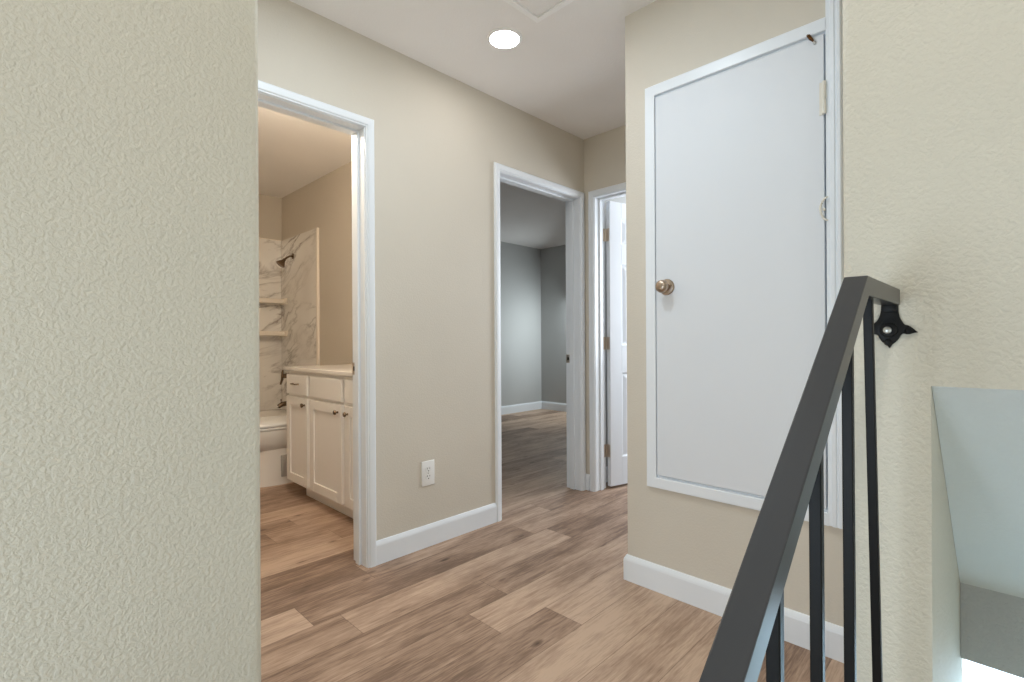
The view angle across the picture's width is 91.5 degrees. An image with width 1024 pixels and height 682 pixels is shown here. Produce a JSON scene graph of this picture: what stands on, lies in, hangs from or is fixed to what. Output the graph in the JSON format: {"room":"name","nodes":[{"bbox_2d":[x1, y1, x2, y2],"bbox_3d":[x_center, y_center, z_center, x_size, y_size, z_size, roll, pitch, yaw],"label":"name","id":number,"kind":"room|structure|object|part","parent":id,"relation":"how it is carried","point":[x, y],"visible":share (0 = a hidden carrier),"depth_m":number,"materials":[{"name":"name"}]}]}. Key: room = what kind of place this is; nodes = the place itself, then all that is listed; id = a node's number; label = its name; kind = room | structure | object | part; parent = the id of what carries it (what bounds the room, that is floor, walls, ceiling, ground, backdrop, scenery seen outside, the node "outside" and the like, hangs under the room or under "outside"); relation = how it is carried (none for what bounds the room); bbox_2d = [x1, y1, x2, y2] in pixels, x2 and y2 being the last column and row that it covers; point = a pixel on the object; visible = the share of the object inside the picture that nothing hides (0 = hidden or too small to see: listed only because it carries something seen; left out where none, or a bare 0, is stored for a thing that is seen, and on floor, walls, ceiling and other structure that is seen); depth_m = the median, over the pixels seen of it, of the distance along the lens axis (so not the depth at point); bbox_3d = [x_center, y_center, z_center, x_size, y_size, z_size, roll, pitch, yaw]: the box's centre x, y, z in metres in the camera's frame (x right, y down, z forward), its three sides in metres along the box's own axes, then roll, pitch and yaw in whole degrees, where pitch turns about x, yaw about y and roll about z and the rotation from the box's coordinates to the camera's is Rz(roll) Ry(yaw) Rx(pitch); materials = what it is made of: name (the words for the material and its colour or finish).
{"room":"upstairs hallway landing","nodes":[
{"label":"upstairs hallway landing","id":0,"kind":"room"},
{"bbox_2d":[0,0,260,681],"bbox_3d":[-1.516,0.107,0.679,1.113,3.043,1.839,0,0,45],"label":"wall","id":1,"kind":"structure","parent":0,"point":[130,385],"depth_m":0.80,"materials":[{"name":"beige paint"}]},
{"bbox_2d":[259,161,352,410],"bbox_3d":[-1.901,-0.176,3.347,2.940,2.473,1.900,0,0,45],"label":"wall","id":2,"kind":"structure","parent":0,"point":[325,203],"depth_m":4.20,"materials":[{"name":"paint"}]},
{"bbox_2d":[259,227,319,410],"bbox_3d":[-2.570,-0.161,4.018,0.844,1.655,1.712,0,0,45],"label":"shower surround","id":3,"kind":"object","parent":2,"relation":"attached to","point":[289,296],"visible":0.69,"depth_m":4.77,"materials":[{"name":"stone"}]},
{"bbox_3d":[-2.871,-0.155,4.307,0.011,1.647,1.700,0,0,45],"label":"panel","id":4,"kind":"part","parent":3,"relation":"part of","materials":[{"name":"stone"}]},
{"bbox_2d":[259,331,284,335],"bbox_3d":[-2.510,-0.069,4.569,0.132,0.046,0.786,0,0,45],"label":"shelf","id":5,"kind":"object","parent":3,"relation":"attached to","point":[261,333],"depth_m":4.72,"materials":[{"name":"beige stone"}]},
{"bbox_2d":[259,298,284,303],"bbox_3d":[-2.511,-0.381,4.569,0.132,0.046,0.786,0,0,45],"label":"shelf","id":6,"kind":"object","parent":3,"relation":"attached to","point":[261,300],"depth_m":4.74,"materials":[{"name":"beige stone"}]},
{"bbox_2d":[277,399,286,407],"bbox_3d":[-2.130,0.584,4.674,0.052,0.082,0.146,0,0,45],"label":"tub spout","id":7,"kind":"object","parent":3,"relation":"attached to","point":[281,404],"visible":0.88,"depth_m":4.64,"materials":[{"name":"brown metal"}]},
{"bbox_2d":[280,370,288,384],"bbox_3d":[-2.122,0.333,4.684,0.140,0.152,0.118,0,0,45],"label":"tub valve","id":8,"kind":"object","parent":3,"relation":"attached to","point":[283,375],"visible":0.44,"depth_m":4.65,"materials":[{"name":"brown metal"}]},
{"bbox_2d":[276,253,293,267],"bbox_3d":[-2.122,-0.755,4.657,0.084,0.145,0.148,0,0,45],"label":"sprayer","id":9,"kind":"object","parent":3,"relation":"attached to","point":[281,263],"visible":1,"depth_m":4.63,"materials":[{"name":"brown metal"}]},
{"bbox_3d":[-1.985,-0.160,4.636,0.810,1.647,0.011,0,0,45],"label":"panel","id":10,"kind":"part","parent":3,"relation":"part of","materials":[{"name":"stone"}]},
{"bbox_3d":[-1.687,-0.162,4.336,0.034,1.647,0.021,0,0,45],"label":"edge trim","id":11,"kind":"part","parent":3,"relation":"part of","materials":[{"name":"white plastic"}]},
{"bbox_2d":[257,0,583,540],"bbox_3d":[-0.420,-0.184,2.670,0.120,2.473,2.778,0,0,45],"label":"wall","id":12,"kind":"structure","parent":0,"point":[439,138],"depth_m":2.57,"materials":[{"name":"beige paint"}]},
{"bbox_2d":[258,80,375,567],"bbox_3d":[-0.969,0.009,2.101,0.138,2.093,0.806,0,0,45],"label":"door frame","id":13,"kind":"structure","parent":12,"relation":"in","point":[360,128],"depth_m":2.33,"materials":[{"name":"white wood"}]},
{"bbox_2d":[421,459,434,486],"bbox_3d":[-0.431,0.679,2.563,0.008,0.127,0.080,0,0,45],"label":"wall outlet","id":14,"kind":"object","parent":12,"relation":"attached to","point":[427,467],"visible":1,"depth_m":2.56,"materials":[{"name":"white plastic"}]},
{"bbox_2d":[376,503,496,565],"bbox_3d":[-0.369,0.997,2.620,0.014,0.110,0.784,0,0,45],"label":"baseboard","id":15,"kind":"structure","parent":12,"relation":"attached to","point":[390,548],"depth_m":2.57,"materials":[{"name":"white paint"}]},
{"bbox_2d":[494,162,585,521],"bbox_3d":[0.165,0.003,3.252,0.138,2.093,0.867,0,0,45],"label":"door frame","id":16,"kind":"structure","parent":12,"relation":"in","point":[573,199],"depth_m":3.49,"materials":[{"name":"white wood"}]},
{"bbox_2d":[258,0,655,248],"bbox_3d":[0.111,-1.473,3.112,6.400,0.100,7.800,0,0,45],"label":"ceiling","id":17,"kind":"structure","parent":0,"point":[566,71],"depth_m":2.61,"materials":[{"name":"paint"}]},
{"bbox_2d":[487,27,521,49],"bbox_3d":[-0.035,-1.420,2.347,0.168,0.007,0.168,0,0,45],"label":"recessed light","id":18,"kind":"object","parent":17,"relation":"in","point":[504,38],"visible":1,"depth_m":2.34,"materials":[{"name":"white plastic"}]},
{"bbox_2d":[504,0,574,22],"bbox_3d":[0.165,-1.419,1.757,0.734,0.010,0.594,0,0,45],"label":"attic hatch","id":19,"kind":"object","parent":17,"relation":"attached to","point":[536,10],"visible":1,"depth_m":2.12,"materials":[{"name":"white paint"}]},
{"bbox_3d":[0.165,-1.422,1.757,0.672,0.003,0.532,0,0,45],"label":"panel","id":20,"kind":"part","parent":19,"relation":"part of","materials":[{"name":"paint"}]},
{"bbox_2d":[260,409,843,681],"bbox_3d":[0.276,1.149,4.156,5.150,0.200,6.100,0,0,45],"label":"floor","id":21,"kind":"structure","parent":0,"point":[540,592],"depth_m":2.02,"materials":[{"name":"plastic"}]},
{"bbox_2d":[260,409,286,416],"bbox_3d":[-2.576,0.867,4.028,0.807,0.395,1.708,0,0,45],"label":"bathtub","id":22,"kind":"object","parent":21,"relation":"on","point":[277,412],"visible":0.16,"depth_m":4.74,"materials":[{"name":"white ceramic"}]},
{"bbox_2d":[260,415,291,486],"bbox_3d":[-1.801,0.668,3.874,0.440,0.785,0.830,0,0,45],"label":"toilet","id":23,"kind":"object","parent":21,"relation":"on","point":[273,429],"visible":0.2,"depth_m":3.66,"materials":[{"name":"white ceramic"}]},
{"bbox_3d":[-1.884,0.644,3.790,0.434,0.018,0.590,0,0,45],"label":"seat","id":24,"kind":"part","parent":23,"relation":"part of","materials":[{"name":"white plastic"}]},
{"bbox_3d":[-1.885,0.615,3.790,0.438,0.036,0.592,0,0,45],"label":"lid","id":25,"kind":"part","parent":23,"relation":"part of","materials":[{"name":"white plastic"}]},
{"bbox_3d":[-1.864,0.741,3.810,0.426,0.170,0.635,0,0,45],"label":"bowl","id":26,"kind":"part","parent":23,"relation":"part of","materials":[{"name":"white ceramic"}]},
{"bbox_2d":[284,364,352,517],"bbox_3d":[-0.925,0.608,3.196,1.325,0.895,0.579,0,0,45],"label":"vanity cabinet","id":27,"kind":"object","parent":21,"relation":"on","point":[320,397],"visible":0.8,"depth_m":3.09,"materials":[{"name":"white paint"}]},
{"bbox_3d":[-1.440,0.294,3.350,0.333,0.135,0.019,0,0,45],"label":"drawer","id":28,"kind":"part","parent":27,"relation":"part of","materials":[{"name":"white paint"}]},
{"bbox_3d":[-1.438,0.666,3.350,0.333,0.578,0.019,0,0,45],"label":"cabinet door","id":29,"kind":"part","parent":27,"relation":"part of","materials":[{"name":"white paint"}]},
{"bbox_2d":[284,364,352,376],"bbox_3d":[-0.919,0.189,3.204,1.325,0.026,0.555,0,0,45],"label":"countertop","id":30,"kind":"structure","parent":27,"relation":"on","point":[343,369],"depth_m":3.20,"materials":[{"name":"stone"}]},
{"bbox_3d":[-1.138,0.664,3.054,0.430,0.578,0.019,0,0,45],"label":"cabinet door","id":31,"kind":"part","parent":27,"relation":"part of","materials":[{"name":"white paint"}]},
{"bbox_3d":[-1.140,0.292,3.054,0.430,0.135,0.019,0,0,45],"label":"false drawer","id":32,"kind":"part","parent":27,"relation":"part of","materials":[{"name":"white paint"}]},
{"bbox_3d":[-0.804,0.290,2.724,0.428,0.135,0.019,0,0,45],"label":"false drawer","id":33,"kind":"part","parent":27,"relation":"part of","materials":[{"name":"white paint"}]},
{"bbox_3d":[-0.802,0.663,2.724,0.428,0.578,0.019,0,0,45],"label":"cabinet door","id":34,"kind":"part","parent":27,"relation":"part of","materials":[{"name":"white paint"}]},
{"bbox_2d":[500,196,625,466],"bbox_3d":[0.174,-0.187,5.394,3.097,2.473,3.930,0,0,45],"label":"wall","id":35,"kind":"structure","parent":0,"point":[533,280],"depth_m":7.48,"materials":[{"name":"grey paint"}]},
{"bbox_2d":[501,401,565,414],"bbox_3d":[0.140,0.991,5.367,2.877,0.119,3.824,0,0,45],"label":"baseboard","id":36,"kind":"structure","parent":35,"relation":"attached to","point":[509,409],"depth_m":7.47,"materials":[{"name":"white paint"}]},
{"bbox_2d":[584,125,625,473],"bbox_3d":[0.887,-0.191,3.247,0.933,2.473,0.120,0,0,45],"label":"wall","id":37,"kind":"structure","parent":0,"point":[604,153],"depth_m":3.46,"materials":[{"name":"beige paint"}]},
{"bbox_2d":[586,474,589,490],"bbox_3d":[0.530,0.993,3.512,0.043,0.110,0.014,0,0,45],"label":"baseboard","id":38,"kind":"structure","parent":37,"relation":"attached to","point":[587,475],"depth_m":3.50,"materials":[{"name":"white paint"}]},
{"bbox_2d":[588,182,627,491],"bbox_3d":[1.145,-0.002,3.500,0.854,2.093,0.874,0,0,45],"label":"door","id":39,"kind":"structure","parent":37,"relation":"in","point":[614,235],"depth_m":3.53,"materials":[{"name":"white paint"}]},
{"bbox_2d":[625,0,843,626],"bbox_3d":[1.232,-0.193,2.234,0.980,2.473,1.080,0,0,45],"label":"wall","id":40,"kind":"structure","parent":0,"point":[705,539],"depth_m":2.02,"materials":[{"name":"beige paint"}]},
{"bbox_2d":[623,554,843,662],"bbox_3d":[1.186,0.989,2.191,0.994,0.110,0.974,0,0,45],"label":"baseboard","id":41,"kind":"structure","parent":40,"relation":"attached to","point":[705,595],"depth_m":1.94,"materials":[{"name":"white paint"}]},
{"bbox_2d":[645,0,843,528],"bbox_3d":[0.838,-0.407,1.883,0.710,2.039,0.172,0,0,45],"label":"door","id":42,"kind":"structure","parent":40,"relation":"in","point":[744,202],"depth_m":1.84,"materials":[{"name":"white paint"}]},
{"bbox_3d":[0.615,-0.221,2.025,0.066,0.066,0.061,0,0,45],"label":"knob","id":43,"kind":"part","parent":42,"relation":"part of","materials":[{"name":"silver metal"}]},
{"bbox_3d":[1.056,-0.410,1.632,0.046,2.037,0.022,0,0,45],"label":"trim","id":44,"kind":"part","parent":42,"relation":"part of","materials":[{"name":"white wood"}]},
{"bbox_2d":[842,0,1023,681],"bbox_3d":[1.309,1.306,0.787,1.150,5.473,0.890,0,0,45],"label":"wall","id":45,"kind":"structure","parent":0,"point":[933,90],"depth_m":0.80,"materials":[{"name":"beige paint"}]},
{"bbox_2d":[932,386,1023,597],"bbox_3d":[1.318,0.343,0.717,1.032,0.550,0.801,0,0,45],"label":"wall","id":46,"kind":"structure","parent":0,"point":[981,430],"depth_m":0.92,"materials":[{"name":"paint"}]},
{"bbox_2d":[960,583,1023,677],"bbox_3d":[1.559,0.713,0.960,1.032,0.193,0.120,0,0,45],"label":"wall header","id":47,"kind":"structure","parent":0,"point":[991,622],"depth_m":1.24,"materials":[{"name":"grey paint"}]},
{"bbox_3d":[1.841,-0.196,3.517,1.912,2.473,1.603,0,0,45],"label":"wall","id":48,"kind":"structure","parent":0,"visible":0},
{"bbox_2d":[606,466,607,481],"bbox_3d":[1.157,0.989,4.169,0.014,0.110,1.443,0,0,45],"label":"baseboard","id":49,"kind":"structure","parent":48,"relation":"attached to","point":[607,466],"depth_m":3.70,"materials":[{"name":"white paint"}]},
{"bbox_3d":[0.240,1.319,0.402,0.065,0.600,1.160,0,0,45],"label":"wall","id":50,"kind":"structure","parent":0,"visible":0},
{"bbox_2d":[699,275,917,681],"bbox_3d":[0.231,0.768,0.410,0.058,1.702,1.158,0,0,45],"label":"stair railing","id":51,"kind":"object","parent":50,"relation":"attached to","point":[751,626],"visible":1,"depth_m":0.49,"materials":[{"name":"black metal"}]}
]}

